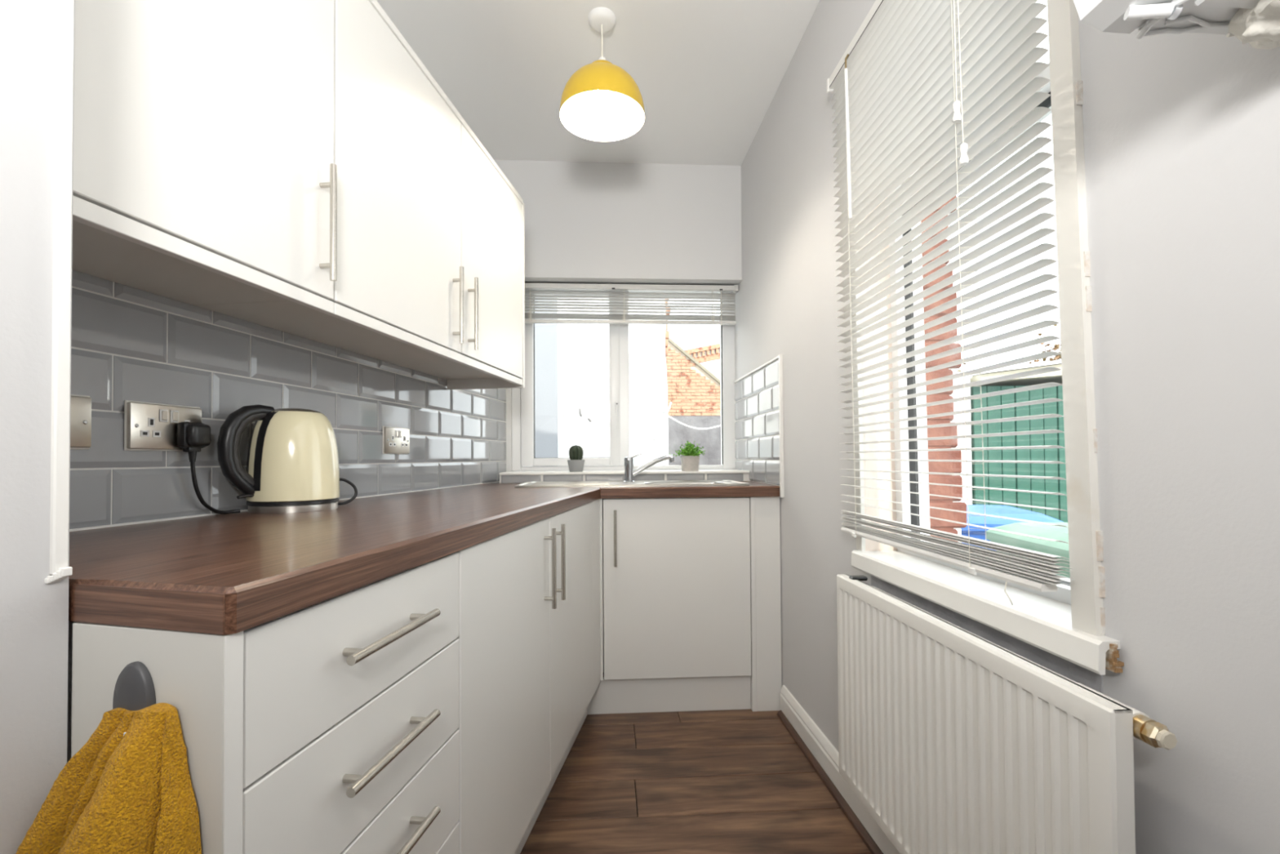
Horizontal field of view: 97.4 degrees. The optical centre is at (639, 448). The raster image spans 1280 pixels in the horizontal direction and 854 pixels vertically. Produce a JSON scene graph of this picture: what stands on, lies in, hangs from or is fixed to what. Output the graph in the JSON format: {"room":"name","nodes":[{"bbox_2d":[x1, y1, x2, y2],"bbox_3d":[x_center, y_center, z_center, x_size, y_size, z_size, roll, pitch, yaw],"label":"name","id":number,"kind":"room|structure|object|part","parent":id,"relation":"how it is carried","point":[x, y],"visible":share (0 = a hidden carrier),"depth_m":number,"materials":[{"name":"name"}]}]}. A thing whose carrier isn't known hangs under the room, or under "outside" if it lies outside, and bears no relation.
{"room":"kitchen","nodes":[
{"label":"kitchen","id":0,"kind":"room"},
{"bbox_2d":[0,0,506,853],"bbox_3d":[-0.865,-0.220,0.751,0.643,2.510,4.900,0,-1,7],"label":"wall","id":1,"kind":"structure","parent":0,"point":[127,343],"depth_m":0.98,"materials":[{"name":"grey paint"}]},
{"bbox_2d":[44,0,74,583],"bbox_3d":[-0.569,-0.675,0.556,0.016,1.608,0.018,0,-1,7],"label":"trim","id":2,"kind":"structure","parent":1,"relation":"attached to","point":[60,570],"depth_m":0.55,"materials":[{"name":"white paint"}]},
{"bbox_2d":[70,394,91,449],"bbox_3d":[-0.951,-0.045,0.891,0.012,0.092,0.152,0,-1,7],"label":"switch plate","id":3,"kind":"object","parent":1,"relation":"attached to","point":[81,405],"visible":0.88,"depth_m":0.95,"materials":[{"name":"silver metal"}]},
{"bbox_2d":[124,400,201,451],"bbox_3d":[-0.924,-0.041,1.099,0.014,0.092,0.152,0,-1,7],"label":"double socket","id":4,"kind":"object","parent":1,"relation":"attached to","point":[148,426],"visible":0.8,"depth_m":1.07,"materials":[{"name":"silver metal"}]},
{"bbox_2d":[140,417,160,437],"bbox_3d":[-0.925,-0.040,1.064,0.001,0.036,0.039,0,-1,7],"label":"outlet","id":5,"kind":"object","parent":4,"relation":"attached to","point":[150,427],"depth_m":1.06,"materials":[{"name":"grey plastic"}]},
{"bbox_2d":[159,408,168,422],"bbox_3d":[-0.921,-0.063,1.088,0.002,0.024,0.017,0,-1,7],"label":"switch","id":6,"kind":"object","parent":4,"relation":"attached to","point":[163,413],"depth_m":1.09,"materials":[{"name":"beige plastic"}]},
{"bbox_2d":[170,409,178,422],"bbox_3d":[-0.918,-0.063,1.110,0.002,0.024,0.017,0,-1,7],"label":"switch","id":7,"kind":"object","parent":4,"relation":"attached to","point":[174,413],"depth_m":1.11,"materials":[{"name":"beige plastic"}]},
{"bbox_2d":[71,0,337,314],"bbox_3d":[-0.788,-0.632,0.871,0.351,0.723,0.552,0,-1,7],"label":"upper cabinet","id":8,"kind":"object","parent":1,"relation":"attached to","point":[205,171],"visible":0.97,"depth_m":0.87,"materials":[{"name":"white plastic"}]},
{"bbox_3d":[-0.653,-0.284,0.848,0.017,0.024,0.552,0,-1,7],"label":"light rail","id":9,"kind":"part","parent":8,"relation":"part of","materials":[{"name":"white"}]},
{"bbox_3d":[-0.599,-0.433,1.081,0.032,0.223,0.012,0,-1,7],"label":"handle","id":10,"kind":"part","parent":8,"relation":"part of","materials":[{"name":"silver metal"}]},
{"bbox_2d":[193,0,524,390],"bbox_3d":[-0.680,-0.621,1.712,0.352,0.744,1.140,0,-1,7],"label":"upper cabinet","id":11,"kind":"object","parent":1,"relation":"attached to","point":[431,235],"visible":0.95,"depth_m":1.45,"materials":[{"name":"white plastic"}]},
{"bbox_3d":[-0.583,-0.638,1.413,0.018,0.696,0.566,0,-1,7],"label":"door","id":12,"kind":"part","parent":11,"relation":"part of","materials":[{"name":"white"}]},
{"bbox_3d":[-0.546,-0.271,1.680,0.017,0.024,1.122,0,-1,7],"label":"light rail","id":13,"kind":"part","parent":11,"relation":"part of","materials":[{"name":"white wood"}]},
{"bbox_2d":[368,0,523,204],"bbox_3d":[-0.738,-0.995,1.436,0.334,0.018,1.676,0,-1,7],"label":"board","id":14,"kind":"object","parent":11,"relation":"on","point":[375,5],"visible":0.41,"depth_m":1.53,"materials":[{"name":"white wood"}]},
{"bbox_3d":[-0.528,-0.416,1.634,0.032,0.222,0.012,0,-1,7],"label":"handle","id":15,"kind":"part","parent":11,"relation":"part of","materials":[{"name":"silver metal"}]},
{"bbox_3d":[-0.514,-0.414,1.733,0.032,0.222,0.012,0,-1,7],"label":"handle","id":16,"kind":"part","parent":11,"relation":"part of","materials":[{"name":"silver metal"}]},
{"bbox_3d":[-0.511,-0.630,1.969,0.019,0.696,0.546,0,-1,7],"label":"door","id":17,"kind":"part","parent":11,"relation":"part of","materials":[{"name":"white"}]},
{"bbox_2d":[382,426,409,453],"bbox_3d":[-0.821,-0.027,1.904,0.014,0.092,0.152,0,-1,7],"label":"double socket","id":18,"kind":"object","parent":1,"relation":"attached to","point":[396,440],"visible":1,"depth_m":1.89,"materials":[{"name":"silver metal"}]},
{"bbox_2d":[389,435,395,446],"bbox_3d":[-0.822,-0.025,1.868,0.001,0.036,0.039,0,-1,7],"label":"outlet","id":19,"kind":"object","parent":18,"relation":"attached to","point":[392,437],"depth_m":1.87,"materials":[{"name":"grey plastic"}]},
{"bbox_2d":[395,430,398,437],"bbox_3d":[-0.818,-0.049,1.893,0.002,0.024,0.017,0,-1,7],"label":"switch","id":20,"kind":"object","parent":18,"relation":"attached to","point":[396,431],"depth_m":1.89,"materials":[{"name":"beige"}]},
{"bbox_2d":[401,435,407,446],"bbox_3d":[-0.812,-0.024,1.940,0.001,0.036,0.039,0,-1,7],"label":"outlet","id":21,"kind":"object","parent":18,"relation":"attached to","point":[404,438],"depth_m":1.94,"materials":[{"name":"grey plastic"}]},
{"bbox_2d":[567,459,584,471],"bbox_3d":[-0.311,0.084,2.735,0.085,0.058,0.085,0,-1,-3],"label":"pot","id":22,"kind":"object","parent":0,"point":[575,465],"depth_m":2.70,"materials":[{"name":"white ceramic"}]},
{"bbox_2d":[376,0,819,165],"bbox_3d":[0.085,-1.531,0.750,2.750,0.100,5.100,0,-1,7],"label":"ceiling","id":23,"kind":"structure","parent":0,"point":[707,74],"depth_m":2.12,"materials":[{"name":"white paint"}]},
{"bbox_2d":[559,7,644,142],"bbox_3d":[-0.128,-1.290,1.908,0.288,0.342,0.288,0,-1,7],"label":"pendant lamp","id":24,"kind":"object","parent":23,"relation":"hanging from","point":[601,101],"visible":1,"depth_m":1.95,"materials":[{"name":"yellow metal"}]},
{"bbox_3d":[-0.128,-1.206,1.906,0.288,0.174,0.288,0,-1,7],"label":"lamp shade","id":25,"kind":"part","parent":24,"relation":"part of","materials":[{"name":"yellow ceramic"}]},
{"bbox_3d":[-0.128,-1.214,1.906,0.060,0.082,0.060,0,-1,7],"label":"bulb","id":26,"kind":"part","parent":24,"relation":"part of","materials":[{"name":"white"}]},
{"bbox_2d":[493,160,742,471],"bbox_3d":[-0.519,-0.186,2.983,2.600,2.510,0.360,0,-1,-3],"label":"wall","id":27,"kind":"structure","parent":0,"point":[585,222],"depth_m":2.85,"materials":[{"name":"white paint"}]},
{"bbox_2d":[498,289,750,483],"bbox_3d":[-0.075,-0.375,2.874,1.205,1.077,0.380,0,-1,-3],"label":"window","id":28,"kind":"structure","parent":27,"relation":"in","point":[611,468],"depth_m":2.98,"materials":[{"name":"white plastic"}]},
{"bbox_3d":[-0.369,-0.384,3.007,0.520,0.951,0.071,0,-1,-3],"label":"sash","id":29,"kind":"part","parent":28,"relation":"part of","materials":[{"name":"white plastic"}]},
{"bbox_2d":[567,444,584,471],"bbox_3d":[-0.311,0.048,2.736,0.085,0.130,0.085,0,-1,-3],"label":"potted cactus","id":30,"kind":"object","parent":28,"relation":"on","point":[575,463],"visible":1,"depth_m":2.71,"materials":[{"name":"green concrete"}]},
{"bbox_3d":[-0.122,-0.179,2.963,0.018,0.140,0.038,0,-1,-3],"label":"handle","id":31,"kind":"part","parent":28,"relation":"part of","materials":[{"name":"white plastic"}]},
{"bbox_3d":[-0.071,0.119,2.835,1.202,0.012,0.318,0,-1,-3],"label":"sill","id":32,"kind":"part","parent":28,"relation":"part of","materials":[{"name":"white paint"}]},
{"bbox_2d":[524,282,737,324],"bbox_3d":[-0.070,-0.744,2.913,1.165,0.218,0.040,0,-1,-3],"label":"blind","id":33,"kind":"object","parent":28,"relation":"attached to","point":[530,317],"visible":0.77,"depth_m":2.91,"materials":[{"name":"grey plastic"}]},
{"bbox_3d":[-0.561,-0.735,2.884,0.026,0.175,0.032,0,-1,-3],"label":"ladder cord","id":34,"kind":"part","parent":33,"relation":"part of","materials":[{"name":"white plastic"}]},
{"bbox_3d":[-0.082,-0.737,2.912,0.026,0.175,0.032,0,-1,-3],"label":"ladder cord","id":35,"kind":"part","parent":33,"relation":"part of","materials":[{"name":"white fabric"}]},
{"bbox_3d":[-0.075,-0.654,2.912,1.148,0.014,0.027,0,-1,-3],"label":"rail","id":36,"kind":"part","parent":33,"relation":"part of","materials":[{"name":"white plastic"}]},
{"bbox_3d":[0.379,-0.740,2.939,0.026,0.175,0.032,0,-1,-3],"label":"ladder cord","id":37,"kind":"part","parent":33,"relation":"part of","materials":[{"name":"white fabric"}]},
{"bbox_2d":[670,440,705,471],"bbox_3d":[0.249,0.037,2.768,0.170,0.147,0.153,0,-1,-24],"label":"potted herb","id":38,"kind":"object","parent":28,"relation":"on","point":[690,460],"visible":1,"depth_m":2.73,"materials":[{"name":"green plant"}]},
{"bbox_2d":[602,480,741,671],"bbox_3d":[-0.070,0.595,2.833,1.201,0.938,0.297,0,-1,-3],"label":"trim","id":39,"kind":"structure","parent":27,"relation":"attached to","point":[738,481],"depth_m":2.68,"materials":[{"name":"grey paint"}]},
{"bbox_2d":[680,455,699,471],"bbox_3d":[0.246,0.073,2.768,0.083,0.074,0.083,0,-1,-3],"label":"pot","id":40,"kind":"object","parent":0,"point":[689,463],"depth_m":2.73,"materials":[{"name":"white ceramic"}]},
{"bbox_2d":[520,671,871,853],"bbox_3d":[-0.091,1.059,0.666,3.060,0.060,5.318,0,-1,-1],"label":"floor","id":41,"kind":"structure","parent":0,"point":[726,781],"depth_m":1.70,"materials":[{"name":"brown wood"}]},
{"bbox_2d":[71,622,243,853],"bbox_3d":[-0.465,0.600,0.536,0.189,0.857,0.019,-1,-1,13],"label":"end panel","id":42,"kind":"object","parent":41,"relation":"on","point":[199,674],"visible":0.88,"depth_m":0.52,"materials":[{"name":"white"}]},
{"bbox_2d":[15,702,201,853],"bbox_3d":[-0.512,0.414,0.495,0.265,0.356,0.082,-1,-1,13],"label":"hand towel","id":43,"kind":"object","parent":42,"relation":"hanging from","point":[128,789],"visible":1,"depth_m":0.50,"materials":[{"name":"yellow fabric"}]},
{"bbox_2d":[112,661,155,711],"bbox_3d":[-0.480,0.243,0.525,0.045,0.082,0.026,-1,-1,13],"label":"towel hook","id":44,"kind":"object","parent":42,"relation":"attached to","point":[134,690],"visible":0.5,"depth_m":0.53,"materials":[{"name":"grey plastic"}]},
{"bbox_2d":[66,552,459,853],"bbox_3d":[-0.626,0.536,0.791,0.634,0.718,0.457,0,-1,7],"label":"drawer unit","id":45,"kind":"object","parent":41,"relation":"on","point":[351,704],"visible":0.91,"depth_m":0.70,"materials":[{"name":"white plastic"}]},
{"bbox_3d":[-0.354,0.253,0.761,0.018,0.148,0.457,0,-1,7],"label":"drawer","id":46,"kind":"part","parent":45,"relation":"part of","materials":[{"name":"white wood"}]},
{"bbox_3d":[-0.353,0.406,0.758,0.018,0.154,0.457,0,-1,7],"label":"drawer","id":47,"kind":"part","parent":45,"relation":"part of","materials":[{"name":"white"}]},
{"bbox_3d":[-0.330,0.397,0.749,0.032,0.012,0.204,0,-1,7],"label":"handle","id":48,"kind":"part","parent":45,"relation":"part of","materials":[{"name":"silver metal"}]},
{"bbox_3d":[-0.330,0.246,0.751,0.032,0.012,0.204,0,-1,7],"label":"handle","id":49,"kind":"part","parent":45,"relation":"part of","materials":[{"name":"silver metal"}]},
{"bbox_3d":[-0.352,0.564,0.755,0.018,0.156,0.457,0,-1,7],"label":"drawer","id":50,"kind":"part","parent":45,"relation":"part of","materials":[{"name":"white"}]},
{"bbox_3d":[-0.329,0.542,0.747,0.032,0.012,0.204,0,-1,7],"label":"handle","id":51,"kind":"part","parent":45,"relation":"part of","materials":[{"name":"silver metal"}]},
{"bbox_3d":[-0.351,0.767,0.752,0.018,0.243,0.457,0,-1,7],"label":"drawer","id":52,"kind":"part","parent":45,"relation":"part of","materials":[{"name":"white"}]},
{"bbox_2d":[454,502,592,853],"bbox_3d":[-0.527,0.548,1.566,0.634,0.718,1.103,0,-1,7],"label":"base cabinet","id":53,"kind":"object","parent":41,"relation":"on","point":[525,637],"visible":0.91,"depth_m":1.29,"materials":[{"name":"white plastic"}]},
{"bbox_2d":[68,480,779,635],"bbox_3d":[-0.192,0.166,1.650,1.346,0.042,2.307,0,-1,7],"label":"countertop","id":54,"kind":"structure","parent":53,"relation":"on","point":[229,573],"depth_m":0.76,"materials":[{"name":"brown wood"}]},
{"bbox_2d":[177,404,357,514],"bbox_3d":[-0.815,0.023,1.264,0.187,0.240,0.333,0,-1,7],"label":"electric kettle","id":55,"kind":"object","parent":54,"relation":"on","point":[292,461],"visible":1,"depth_m":1.23,"materials":[{"name":"beige metal"}]},
{"bbox_3d":[-0.899,0.083,1.188,0.023,0.118,0.114,-1,-1,11],"label":"power cord","id":56,"kind":"part","parent":55,"relation":"part of","materials":[{"name":"black plastic"}]},
{"bbox_3d":[-0.854,0.103,1.221,0.015,0.011,0.034,-1,-1,28],"label":"switch lever","id":57,"kind":"part","parent":55,"relation":"part of","materials":[{"name":"grey plastic"}]},
{"bbox_3d":[-0.858,0.003,1.225,0.034,0.202,0.106,-1,-1,28],"label":"handle","id":58,"kind":"part","parent":55,"relation":"part of","materials":[{"name":"black plastic"}]},
{"bbox_3d":[-0.809,-0.088,1.318,0.115,0.011,0.115,0,-1,7],"label":"lid","id":59,"kind":"part","parent":55,"relation":"part of","materials":[{"name":"beige metal"}]},
{"bbox_2d":[514,480,749,487],"bbox_3d":[-0.036,0.231,2.466,0.970,0.164,0.395,0,-1,-3],"label":"sink","id":60,"kind":"object","parent":54,"relation":"in","point":[660,482],"visible":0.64,"depth_m":2.42,"materials":[{"name":"silver metal"}]},
{"bbox_2d":[622,452,674,482],"bbox_3d":[0.040,0.085,2.565,0.234,0.139,0.054,0,-1,3],"label":"mixer tap","id":61,"kind":"object","parent":54,"relation":"on","point":[629,473],"visible":0.98,"depth_m":2.55,"materials":[{"name":"silver metal"}]},
{"bbox_3d":[-0.023,0.043,2.572,0.102,0.054,0.046,0,-1,-3],"label":"lever","id":62,"kind":"part","parent":61,"relation":"part of","materials":[{"name":"silver metal"}]},
{"bbox_3d":[0.055,0.079,2.561,0.204,0.102,0.027,0,-1,6],"label":"spout","id":63,"kind":"part","parent":61,"relation":"part of","materials":[{"name":"silver metal"}]},
{"bbox_3d":[-0.288,0.541,1.258,0.018,0.712,0.548,0,-1,7],"label":"door","id":64,"kind":"part","parent":53,"relation":"part of","materials":[{"name":"white wood"}]},
{"bbox_3d":[-0.236,0.316,1.484,0.032,0.210,0.012,0,-1,7],"label":"handle","id":65,"kind":"part","parent":53,"relation":"part of","materials":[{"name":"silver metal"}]},
{"bbox_3d":[-0.225,0.317,1.575,0.032,0.210,0.012,0,-1,7],"label":"handle","id":66,"kind":"part","parent":53,"relation":"part of","materials":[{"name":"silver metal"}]},
{"bbox_3d":[-0.218,0.550,1.804,0.018,0.712,0.548,0,-1,7],"label":"door","id":67,"kind":"part","parent":53,"relation":"part of","materials":[{"name":"white wood"}]},
{"bbox_2d":[591,497,603,696],"bbox_3d":[-0.169,0.556,2.159,0.026,0.718,0.162,0,-1,7],"label":"post","id":68,"kind":"object","parent":53,"relation":"attached to","point":[597,505],"visible":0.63,"depth_m":2.17,"materials":[{"name":"white wood"}]},
{"bbox_2d":[514,706,587,853],"bbox_3d":[-0.325,0.973,1.396,0.018,0.138,1.735,0,-1,7],"label":"plinth","id":69,"kind":"object","parent":41,"relation":"on","point":[520,846],"visible":0.15,"depth_m":1.70,"materials":[{"name":"white"}]},
{"bbox_2d":[587,497,751,714],"bbox_3d":[0.088,0.628,2.433,0.694,0.856,0.462,0,-1,-3],"label":"base cabinet","id":70,"kind":"object","parent":41,"relation":"on","point":[677,594],"depth_m":2.24,"materials":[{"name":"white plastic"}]},
{"bbox_3d":[-0.097,0.352,2.211,0.012,0.220,0.032,0,-1,-3],"label":"handle","id":71,"kind":"part","parent":70,"relation":"part of","materials":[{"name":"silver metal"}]},
{"bbox_3d":[0.100,0.984,2.259,0.694,0.138,0.019,0,-1,-3],"label":"plinth","id":72,"kind":"part","parent":70,"relation":"part of","materials":[{"name":"white wood"}]},
{"bbox_2d":[749,496,782,711],"bbox_3d":[0.498,0.625,2.408,0.120,0.856,0.300,0,-1,-3],"label":"filler panel","id":73,"kind":"object","parent":41,"relation":"on","point":[766,677],"visible":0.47,"depth_m":2.26,"materials":[{"name":"white wood"}]},
{"bbox_2d":[734,0,1279,853],"bbox_3d":[0.817,-0.083,0.589,0.290,2.810,5.350,0,-1,-4],"label":"wall","id":74,"kind":"structure","parent":0,"point":[1181,132],"depth_m":0.73,"materials":[{"name":"grey paint"}]},
{"bbox_2d":[733,354,784,497],"bbox_3d":[0.536,-0.083,2.622,0.014,0.570,0.787,0,-1,-4],"label":"trim","id":75,"kind":"structure","parent":74,"relation":"attached to","point":[780,357],"depth_m":2.23,"materials":[{"name":"white paint"}]},
{"bbox_2d":[777,710,883,853],"bbox_3d":[0.606,1.027,1.378,0.018,0.018,1.690,0,-1,-4],"label":"trim","id":76,"kind":"structure","parent":74,"relation":"attached to","point":[850,814],"depth_m":1.69,"materials":[{"name":"wood"}]},
{"bbox_2d":[779,684,900,853],"bbox_3d":[0.623,0.981,1.387,0.019,0.110,1.705,0,-1,-4],"label":"baseboard","id":77,"kind":"structure","parent":74,"relation":"attached to","point":[826,754],"depth_m":1.77,"materials":[{"name":"white paint"}]},
{"bbox_2d":[848,0,1124,675],"bbox_3d":[0.766,-0.400,1.246,0.327,1.465,0.904,0,-1,-4],"label":"window","id":78,"kind":"structure","parent":74,"relation":"in","point":[1068,623],"depth_m":0.98,"materials":[{"name":"beige paint"}]},
{"bbox_2d":[826,0,1073,604],"bbox_3d":[0.604,-0.416,1.252,0.061,1.365,0.813,0,-1,-4],"label":"blind","id":79,"kind":"object","parent":78,"relation":"attached to","point":[935,82],"visible":1,"depth_m":1.13,"materials":[{"name":"white plastic"}]},
{"bbox_3d":[0.585,-0.417,1.524,0.028,1.286,0.043,0,-1,-4],"label":"ladder cord","id":80,"kind":"part","parent":79,"relation":"part of","materials":[{"name":"white fabric"}]},
{"bbox_3d":[0.608,0.222,1.233,0.027,0.012,0.729,0,-1,-4],"label":"rail","id":81,"kind":"part","parent":79,"relation":"part of","materials":[{"name":"white"}]},
{"bbox_3d":[0.594,-0.811,1.055,0.003,0.513,0.032,0,-1,2],"label":"lift cord","id":82,"kind":"part","parent":79,"relation":"part of","materials":[{"name":"white fabric"}]},
{"bbox_3d":[0.616,-0.424,1.061,0.028,1.286,0.043,0,-1,-4],"label":"ladder cord","id":83,"kind":"part","parent":79,"relation":"part of","materials":[{"name":"white fabric"}]},
{"bbox_3d":[0.616,0.242,0.939,0.007,0.039,0.011,0,-1,-34],"label":"cord","id":84,"kind":"part","parent":79,"relation":"part of","materials":[{"name":"white fabric"}]},
{"bbox_3d":[0.765,-0.410,1.234,0.078,1.370,0.733,0,-1,-4],"label":"frame","id":85,"kind":"part","parent":78,"relation":"part of","materials":[{"name":"white plastic"}]},
{"bbox_3d":[0.674,0.298,1.174,0.127,0.046,0.777,0,-1,-4],"label":"sill","id":86,"kind":"part","parent":78,"relation":"part of","materials":[{"name":"white paint"}]},
{"bbox_2d":[836,573,1177,853],"bbox_3d":[0.600,0.675,1.067,0.105,0.712,0.837,0,-1,-4],"label":"panel radiator","id":87,"kind":"object","parent":74,"relation":"attached to","point":[953,740],"visible":1,"depth_m":0.95,"materials":[{"name":"white metal"}]},
{"bbox_2d":[1073,0,1279,49],"bbox_3d":[0.581,-0.581,0.388,0.222,0.381,0.430,0,-1,-4],"label":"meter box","id":88,"kind":"object","parent":74,"relation":"attached to","point":[1256,23],"visible":1,"depth_m":0.56,"materials":[{"name":"white plastic"}]},
{"label":"outside","id":89,"kind":"structure","parent":0,"visible":0},
{"bbox_3d":[1.192,1.531,9.787,30.000,0.080,30.000,0,-1,7],"label":"ground","id":90,"kind":"structure","parent":89,"visible":0},
{"bbox_2d":[534,297,670,466],"bbox_3d":[-1.547,-0.530,5.072,3.699,3.920,0.340,0,-1,-3],"label":"wall","id":91,"kind":"structure","parent":90,"relation":"on","point":[572,402],"depth_m":5.06,"materials":[{"name":"white paint"}]},
{"bbox_2d":[667,401,720,429],"bbox_3d":[0.613,-0.341,6.936,0.424,0.145,3.922,-1,-1,16],"label":"cable","id":92,"kind":"object","parent":91,"relation":"attached to","point":[670,403],"visible":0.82,"depth_m":7.22,"materials":[{"name":"white paint"}]},
{"bbox_2d":[665,337,720,465],"bbox_3d":[1.483,-0.831,13.962,3.600,4.775,2.660,0,-1,-3],"label":"neighbouring building","id":93,"kind":"structure","parent":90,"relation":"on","point":[694,392],"depth_m":12.67,"materials":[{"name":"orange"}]},
{"bbox_2d":[684,343,720,380],"bbox_3d":[3.890,-1.316,19.803,6.100,5.908,3.100,0,-1,-3],"label":"house","id":94,"kind":"structure","parent":90,"relation":"on","point":[708,356],"depth_m":18.29,"materials":[{"name":"white paint"}]},
{"bbox_2d":[955,372,972,504],"bbox_3d":[2.315,0.386,4.774,0.892,2.030,0.260,0,-1,0],"label":"wall","id":95,"kind":"structure","parent":90,"relation":"on","point":[960,393],"depth_m":4.68,"materials":[{"name":"white paint"}]},
{"bbox_2d":[960,504,1063,551],"bbox_3d":[1.870,0.849,3.114,0.600,1.055,0.767,-1,-1,15],"label":"wheelie bin","id":96,"kind":"object","parent":90,"relation":"on","point":[997,510],"visible":0.21,"depth_m":2.80,"materials":[{"name":"blue plastic"}]},
{"bbox_3d":[1.859,0.366,3.095,0.600,0.090,0.710,-1,-1,15],"label":"lid","id":97,"kind":"part","parent":96,"relation":"part of","materials":[{"name":"blue plastic"}]},
{"bbox_2d":[969,360,1067,522],"bbox_3d":[3.842,0.256,5.496,2.100,2.295,1.890,0,-1,0],"label":"shed","id":98,"kind":"object","parent":90,"relation":"on","point":[1057,501],"visible":0.12,"depth_m":4.70,"materials":[{"name":"green wood"}]},
{"bbox_2d":[986,522,1070,577],"bbox_3d":[1.824,0.834,2.193,0.600,1.055,0.767,0,-1,3],"label":"wheelie bin","id":99,"kind":"object","parent":90,"relation":"on","point":[1055,532],"visible":0.15,"depth_m":2.22,"materials":[{"name":"green plastic"}]},
{"bbox_3d":[1.820,0.351,2.172,0.600,0.090,0.710,0,-1,3],"label":"lid","id":100,"kind":"part","parent":99,"relation":"part of","materials":[{"name":"green plastic"}]},
{"bbox_2d":[1029,324,1061,364],"bbox_3d":[6.096,-0.168,7.976,1.474,3.202,1.572,1,-1,-44],"label":"tree","id":101,"kind":"object","parent":90,"relation":"on","point":[1055,346],"visible":0.02,"depth_m":8.06,"materials":[{"name":"brown plant"}]}
]}

